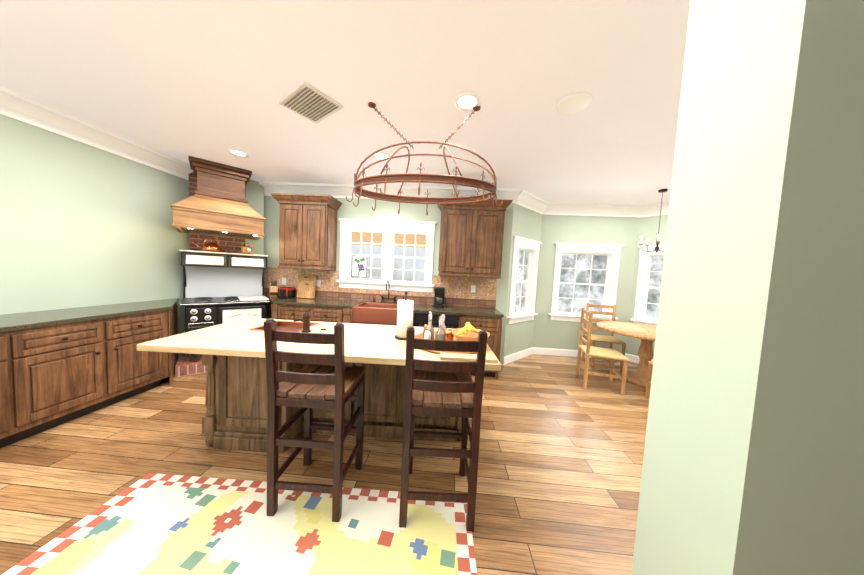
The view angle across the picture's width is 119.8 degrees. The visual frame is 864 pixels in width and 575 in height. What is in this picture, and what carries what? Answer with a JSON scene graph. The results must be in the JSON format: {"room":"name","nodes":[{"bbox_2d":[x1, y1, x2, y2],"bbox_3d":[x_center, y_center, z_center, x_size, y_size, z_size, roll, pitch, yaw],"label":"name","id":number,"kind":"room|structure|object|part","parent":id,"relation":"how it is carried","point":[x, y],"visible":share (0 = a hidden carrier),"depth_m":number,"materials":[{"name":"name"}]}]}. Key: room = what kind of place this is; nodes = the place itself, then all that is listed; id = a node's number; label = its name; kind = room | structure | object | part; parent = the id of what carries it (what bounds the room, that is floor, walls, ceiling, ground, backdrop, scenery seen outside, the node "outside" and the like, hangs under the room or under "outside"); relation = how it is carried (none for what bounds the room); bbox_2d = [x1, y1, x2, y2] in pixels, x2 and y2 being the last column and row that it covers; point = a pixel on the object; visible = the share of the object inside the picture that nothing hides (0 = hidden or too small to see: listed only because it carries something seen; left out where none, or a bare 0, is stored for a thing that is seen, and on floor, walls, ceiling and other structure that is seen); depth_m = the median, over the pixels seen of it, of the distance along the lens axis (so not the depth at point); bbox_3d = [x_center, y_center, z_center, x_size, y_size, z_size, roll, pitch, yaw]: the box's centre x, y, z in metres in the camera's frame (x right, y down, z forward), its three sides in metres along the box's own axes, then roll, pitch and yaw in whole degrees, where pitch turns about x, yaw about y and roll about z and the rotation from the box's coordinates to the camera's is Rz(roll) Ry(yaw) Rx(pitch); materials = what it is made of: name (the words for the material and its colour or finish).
{"room":"kitchen","nodes":[
{"label":"kitchen","id":0,"kind":"room"},
{"bbox_2d":[0,114,188,357],"bbox_3d":[-3.779,-0.158,0.782,0.150,2.750,7.330,3,3,4],"label":"wall","id":1,"kind":"structure","parent":0,"point":[83,225],"depth_m":2.54,"materials":[{"name":"green paint"}]},
{"bbox_2d":[189,172,263,254],"bbox_3d":[-3.140,-0.312,3.876,0.880,2.750,0.060,0,5,-41],"label":"brick wall","id":2,"kind":"structure","parent":0,"point":[254,193],"depth_m":3.92,"materials":[{"name":"brown brick"}]},
{"bbox_2d":[170,156,265,239],"bbox_3d":[-2.872,-1.184,3.420,0.914,0.928,0.840,0,5,-41],"label":"wood range hood","id":3,"kind":"object","parent":2,"relation":"attached to","point":[215,204],"visible":1,"depth_m":3.29,"materials":[{"name":"brown wood"}]},
{"bbox_2d":[0,354,648,574],"bbox_3d":[0.879,1.421,1.143,9.550,0.001,8.500,3,3,4],"label":"floor","id":4,"kind":"structure","parent":0,"point":[560,458],"depth_m":1.82,"materials":[{"name":"brown wood"}]},
{"bbox_2d":[0,326,35,447],"bbox_3d":[-3.404,0.773,1.276,0.622,0.870,1.284,3,3,4],"label":"base cabinet","id":5,"kind":"object","parent":4,"relation":"on","point":[17,392],"depth_m":1.85,"materials":[{"name":"brown wood"}]},
{"bbox_2d":[32,310,167,433],"bbox_3d":[-3.334,0.715,2.300,0.622,0.870,1.060,3,3,4],"label":"base cabinet","id":6,"kind":"object","parent":4,"relation":"on","point":[58,367],"depth_m":2.24,"materials":[{"name":"brown wood"}]},
{"bbox_2d":[0,298,178,329],"bbox_3d":[-3.361,0.304,1.507,0.630,0.038,3.978,3,3,4],"label":"countertop","id":7,"kind":"structure","parent":6,"relation":"on","point":[47,317],"depth_m":2.28,"materials":[{"name":"stone"}]},
{"bbox_2d":[168,306,177,384],"bbox_3d":[-3.279,0.669,3.118,0.622,0.870,0.702,3,3,4],"label":"base cabinet","id":8,"kind":"object","parent":4,"relation":"on","point":[172,314],"depth_m":3.00,"materials":[{"name":"brown wood"}]},
{"bbox_3d":[-3.261,0.668,3.163,0.012,0.868,0.800,0,5,-41],"label":"alcove panel","id":9,"kind":"part","parent":8,"relation":"part of","materials":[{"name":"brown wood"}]},
{"bbox_2d":[175,353,206,376],"bbox_3d":[-2.990,1.020,3.651,1.000,0.133,0.678,0,5,-41],"label":"brick base","id":10,"kind":"object","parent":4,"relation":"on","point":[186,365],"depth_m":3.19,"materials":[{"name":"red brick"}]},
{"bbox_2d":[179,250,269,361],"bbox_3d":[-2.928,0.247,3.591,0.980,1.461,0.673,0,5,-41],"label":"stove","id":11,"kind":"object","parent":10,"relation":"on","point":[220,288],"visible":0.92,"depth_m":3.56,"materials":[{"name":"grey metal"}]},
{"bbox_2d":[194,236,221,251],"bbox_3d":[-3.169,-0.607,3.541,0.302,0.220,0.220,0,5,-41],"label":"copper kettle","id":12,"kind":"object","parent":11,"relation":"on","point":[211,246],"visible":0.94,"depth_m":3.51,"materials":[{"name":"orange metal"}]},
{"bbox_2d":[240,243,253,253],"bbox_3d":[-2.832,-0.579,3.826,0.170,0.163,0.110,0,5,-41],"label":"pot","id":13,"kind":"object","parent":11,"relation":"on","point":[246,249],"visible":0.96,"depth_m":3.79,"materials":[{"name":"orange metal"}]},
{"bbox_2d":[2,473,476,574],"bbox_3d":[-0.876,1.380,0.360,2.130,0.008,2.580,3,3,2],"label":"rug","id":14,"kind":"object","parent":4,"relation":"on","point":[156,524],"visible":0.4,"depth_m":1.32,"materials":[{"name":"multicoloured fabric"}]},
{"bbox_2d":[268,303,343,321],"bbox_3d":[-1.786,0.694,3.891,1.048,0.870,0.656,3,3,4],"label":"base cabinet","id":15,"kind":"object","parent":4,"relation":"on","point":[282,311],"depth_m":3.58,"materials":[{"name":"brown wood"}]},
{"bbox_2d":[264,318,365,521],"bbox_3d":[-0.702,0.741,1.590,0.433,1.150,0.484,3,3,1],"label":"bar stool","id":16,"kind":"object","parent":4,"relation":"on","point":[311,385],"visible":1,"depth_m":1.40,"materials":[{"name":"brown wood"}]},
{"bbox_2d":[202,323,461,452],"bbox_3d":[-0.717,0.856,2.044,2.070,0.867,0.786,3,3,1],"label":"kitchen island","id":17,"kind":"object","parent":4,"relation":"on","point":[234,361],"depth_m":1.93,"materials":[{"name":"brown wood"}]},
{"bbox_2d":[137,319,500,370],"bbox_3d":[-0.696,0.405,1.974,2.250,0.043,0.900,3,3,1],"label":"island countertop","id":18,"kind":"structure","parent":17,"relation":"on","point":[383,345],"depth_m":1.71,"materials":[{"name":"beige stone"}]},
{"bbox_2d":[394,291,413,340],"bbox_3d":[-0.211,0.221,1.972,0.150,0.369,0.150,3,3,1],"label":"paper towel","id":19,"kind":"object","parent":18,"relation":"on","point":[405,307],"depth_m":1.92,"materials":[{"name":"white paper"}]},
{"bbox_2d":[412,311,486,354],"bbox_3d":[0.133,0.312,1.879,0.550,0.231,0.550,3,3,1],"label":"tray","id":20,"kind":"object","parent":18,"relation":"on","point":[468,332],"depth_m":1.78,"materials":[{"name":"brown wood"}]},
{"bbox_2d":[451,321,490,346],"bbox_3d":[0.280,0.342,1.827,0.280,0.163,0.280,3,3,1],"label":"fruit bowl","id":21,"kind":"object","parent":20,"relation":"on","point":[468,332],"depth_m":1.79,"materials":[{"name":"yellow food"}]},
{"bbox_2d":[340,303,363,322],"bbox_3d":[-1.192,0.725,3.852,0.280,0.870,0.656,3,3,4],"label":"base cabinet","id":22,"kind":"object","parent":4,"relation":"on","point":[349,316],"depth_m":3.53,"materials":[{"name":"brown wood"}]},
{"bbox_2d":[356,303,415,325],"bbox_3d":[-0.685,0.751,3.819,0.863,0.870,0.656,3,3,4],"label":"sink","id":23,"kind":"object","parent":4,"relation":"on","point":[371,313],"depth_m":3.48,"materials":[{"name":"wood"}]},
{"bbox_2d":[399,326,487,531],"bbox_3d":[0.051,0.778,1.569,0.434,1.150,0.484,3,3,1],"label":"bar stool","id":24,"kind":"object","parent":4,"relation":"on","point":[462,393],"visible":1,"depth_m":1.37,"materials":[{"name":"brown wood"}]},
{"bbox_2d":[413,311,503,379],"bbox_3d":[0.300,0.801,3.755,1.334,0.870,0.656,3,3,4],"label":"base cabinet","id":25,"kind":"object","parent":4,"relation":"on","point":[492,324],"depth_m":3.44,"materials":[{"name":"brown wood"}]},
{"bbox_2d":[264,295,503,314],"bbox_3d":[-0.947,0.281,3.823,3.894,0.038,0.631,3,3,4],"label":"countertop","id":26,"kind":"structure","parent":25,"relation":"on","point":[307,302],"depth_m":3.70,"materials":[{"name":"stone"}]},
{"bbox_2d":[269,280,277,296],"bbox_3d":[-2.569,0.030,4.058,0.100,0.277,0.254,0,4,-36],"label":"knife block","id":27,"kind":"object","parent":26,"relation":"on","point":[273,290],"visible":1,"depth_m":4.01,"materials":[{"name":"brown wood"}]},
{"bbox_2d":[279,286,295,298],"bbox_3d":[-2.332,0.092,4.035,0.149,0.178,0.253,3,3,4],"label":"toaster","id":28,"kind":"object","parent":26,"relation":"on","point":[287,292],"visible":1,"depth_m":3.95,"materials":[{"name":"black plastic"}]},
{"bbox_2d":[297,275,316,298],"bbox_3d":[-2.062,0.000,4.104,0.300,0.375,0.103,3,3,4],"label":"cutting boards","id":29,"kind":"object","parent":26,"relation":"on","point":[306,286],"visible":1,"depth_m":4.09,"materials":[{"name":"brown wood"}]},
{"bbox_2d":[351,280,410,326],"bbox_3d":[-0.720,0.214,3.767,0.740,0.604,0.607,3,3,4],"label":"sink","id":30,"kind":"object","parent":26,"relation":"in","point":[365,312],"depth_m":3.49,"materials":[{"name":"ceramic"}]},
{"bbox_2d":[433,287,444,306],"bbox_3d":[0.126,0.157,3.881,0.194,0.300,0.205,3,3,4],"label":"coffee maker","id":31,"kind":"object","parent":26,"relation":"on","point":[439,295],"visible":0.98,"depth_m":3.81,"materials":[{"name":"black plastic"}]},
{"bbox_2d":[576,308,628,394],"bbox_3d":[2.321,0.841,3.421,0.470,1.018,0.460,4,4,19],"label":"dining chair","id":32,"kind":"object","parent":4,"relation":"on","point":[588,350],"visible":1,"depth_m":3.31,"materials":[{"name":"brown wood"}]},
{"bbox_2d":[582,303,625,371],"bbox_3d":[2.889,0.821,4.211,0.460,1.018,0.470,4,4,14],"label":"dining chair","id":33,"kind":"object","parent":4,"relation":"on","point":[611,339],"visible":0.71,"depth_m":4.33,"materials":[{"name":"brown wood"}]},
{"bbox_2d":[597,321,656,387],"bbox_3d":[3.094,0.999,3.630,1.240,0.753,1.240,3,3,4],"label":"dining table","id":34,"kind":"object","parent":4,"relation":"on","point":[645,334],"visible":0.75,"depth_m":3.58,"materials":[{"name":"brown wood"}]},
{"bbox_2d":[645,361,652,398],"bbox_3d":[2.847,0.902,2.822,0.460,1.018,0.470,4,4,14],"label":"dining chair","id":35,"kind":"object","parent":4,"relation":"on","point":[649,377],"visible":0.08,"depth_m":3.08,"materials":[{"name":"brown wood"}]},
{"bbox_2d":[0,0,689,204],"bbox_3d":[4.049,-1.164,0.782,15.650,0.001,8.500,3,3,4],"label":"ceiling","id":36,"kind":"structure","parent":0,"point":[209,80],"depth_m":1.76,"materials":[{"name":"paint"}]},
{"bbox_2d":[227,149,248,157],"bbox_3d":[-2.292,-1.587,2.969,0.207,0.019,0.203,3,3,4],"label":"recessed light","id":37,"kind":"object","parent":36,"relation":"in","point":[235,152],"depth_m":2.99,"materials":[{"name":"white"}]},
{"bbox_2d":[279,81,343,122],"bbox_3d":[-0.967,-1.466,2.003,0.513,0.019,0.485,3,3,4],"label":"air vent","id":38,"kind":"object","parent":36,"relation":"in","point":[308,101],"depth_m":2.00,"materials":[{"name":"white metal"}]},
{"bbox_2d":[346,102,502,215],"bbox_3d":[-0.049,-1.032,1.981,1.219,0.794,0.679,3,3,4],"label":"pot rack","id":39,"kind":"object","parent":36,"relation":"hanging from","point":[420,178],"visible":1,"depth_m":1.92,"materials":[{"name":"orange metal"}]},
{"bbox_2d":[454,92,480,111],"bbox_3d":[0.269,-1.401,1.892,0.199,0.019,0.212,3,3,4],"label":"recessed light","id":40,"kind":"object","parent":36,"relation":"in","point":[465,101],"depth_m":1.90,"materials":[{"name":"white"}]},
{"bbox_2d":[556,92,592,113],"bbox_3d":[1.049,-1.361,1.849,0.232,0.019,0.230,3,3,4],"label":"recessed light","id":41,"kind":"object","parent":36,"relation":"in","point":[575,102],"depth_m":1.85,"materials":[{"name":"white"}]},
{"bbox_2d":[639,189,667,252],"bbox_3d":[3.241,-0.923,3.579,0.405,0.890,0.389,3,3,4],"label":"dining chandelier","id":42,"kind":"object","parent":36,"relation":"hanging from","point":[656,249],"visible":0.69,"depth_m":3.56,"materials":[{"name":"brown metal"}]},
{"bbox_2d":[264,196,513,363],"bbox_3d":[-1.195,-0.239,4.206,4.850,2.750,0.150,3,3,4],"label":"wall","id":43,"kind":"structure","parent":0,"point":[386,210],"depth_m":4.04,"materials":[{"name":"green paint"}]},
{"bbox_2d":[270,193,341,269],"bbox_3d":[-1.955,-0.827,3.929,0.910,1.102,0.432,3,3,4],"label":"wall cabinet","id":44,"kind":"object","parent":43,"relation":"attached to","point":[307,232],"visible":1,"depth_m":3.80,"materials":[{"name":"brown wood"}]},
{"bbox_2d":[264,267,497,308],"bbox_3d":[-0.915,0.006,4.115,3.896,0.475,0.014,3,3,4],"label":"backsplash","id":45,"kind":"structure","parent":43,"relation":"attached to","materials":[{"name":"brown tile"}]},
{"bbox_2d":[336,218,436,291],"bbox_3d":[-0.745,-0.511,4.125,1.610,1.123,0.220,3,3,4],"label":"window","id":46,"kind":"structure","parent":43,"relation":"in","point":[388,228],"depth_m":4.08,"materials":[{"name":"white wood"}]},
{"bbox_2d":[351,252,366,277],"bbox_3d":[-1.205,-0.389,4.161,0.260,0.462,0.013,3,3,4],"label":"suncatcher","id":47,"kind":"object","parent":46,"relation":"hanging from","point":[359,265],"visible":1,"depth_m":4.16,"materials":[{"name":"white glass"}]},
{"bbox_2d":[437,199,512,278],"bbox_3d":[0.581,-0.696,3.764,1.060,1.102,0.432,3,3,4],"label":"wall cabinet","id":48,"kind":"object","parent":43,"relation":"attached to","point":[471,242],"visible":0.98,"depth_m":3.63,"materials":[{"name":"brown wood"}]},
{"bbox_2d":[504,203,541,356],"bbox_3d":[1.529,-0.118,4.348,0.962,2.750,0.150,0,5,-41],"label":"wall","id":49,"kind":"structure","parent":0,"point":[526,223],"depth_m":4.23,"materials":[{"name":"green paint"}]},
{"bbox_2d":[507,236,558,323],"bbox_3d":[1.576,-0.099,4.294,0.734,1.413,0.734,3,3,4],"label":"window","id":50,"kind":"structure","parent":49,"relation":"in","point":[524,268],"depth_m":4.46,"materials":[{"name":"white wood"}]},
{"bbox_2d":[533,215,638,352],"bbox_3d":[2.778,-0.075,4.629,1.670,2.750,0.150,3,3,4],"label":"wall","id":51,"kind":"structure","parent":0,"point":[548,331],"depth_m":4.54,"materials":[{"name":"green paint"}]},
{"bbox_2d":[503,347,652,364],"bbox_3d":[6.141,1.621,0.949,10.816,0.125,7.600,3,3,4],"label":"baseboard","id":52,"kind":"structure","parent":51,"relation":"attached to","point":[546,351],"depth_m":4.62,"materials":[{"name":"white wood"}]},
{"bbox_2d":[555,243,623,322],"bbox_3d":[2.780,-0.060,4.595,1.180,1.413,0.220,3,3,4],"label":"window","id":53,"kind":"structure","parent":51,"relation":"in","point":[584,274],"depth_m":4.64,"materials":[{"name":"white wood"}]},
{"bbox_2d":[626,215,667,358],"bbox_3d":[3.977,0.008,4.189,0.150,2.750,0.962,0,5,-41],"label":"wall","id":54,"kind":"structure","parent":0,"point":[648,228],"depth_m":4.39,"materials":[{"name":"green paint"}]},
{"bbox_2d":[631,245,664,325],"bbox_3d":[3.922,0.022,4.143,0.734,1.413,0.734,3,3,4],"label":"window","id":55,"kind":"structure","parent":54,"relation":"in","point":[650,269],"depth_m":4.38,"materials":[{"name":"white wood"}]},
{"bbox_2d":[631,0,863,574],"bbox_3d":[2.093,0.129,0.657,2.600,2.750,0.300,3,3,4],"label":"wall","id":56,"kind":"structure","parent":0,"point":[753,460],"depth_m":0.61,"materials":[{"name":"paint"}]},
{"bbox_2d":[0,85,668,217],"bbox_3d":[4.030,-1.084,0.939,15.300,0.180,7.600,3,3,4],"label":"crown molding","id":57,"kind":"structure","parent":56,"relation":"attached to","point":[22,108],"depth_m":3.77,"materials":[{"name":"white wood"}]},
{"label":"outside","id":58,"kind":"structure","parent":0,"visible":0},
{"bbox_2d":[350,245,425,281],"bbox_3d":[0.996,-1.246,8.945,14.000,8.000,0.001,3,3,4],"label":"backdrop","id":59,"kind":"structure","parent":58,"point":[419,276],"depth_m":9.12,"materials":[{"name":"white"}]},
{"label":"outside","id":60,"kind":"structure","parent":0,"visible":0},
{"bbox_2d":[351,231,425,247],"bbox_3d":[-1.300,-1.299,6.004,4.800,0.339,3.064,3,3,4],"label":"rafters","id":61,"kind":"object","parent":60,"point":[398,238],"visible":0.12,"depth_m":6.70,"materials":[{"name":"brown"}]}
]}

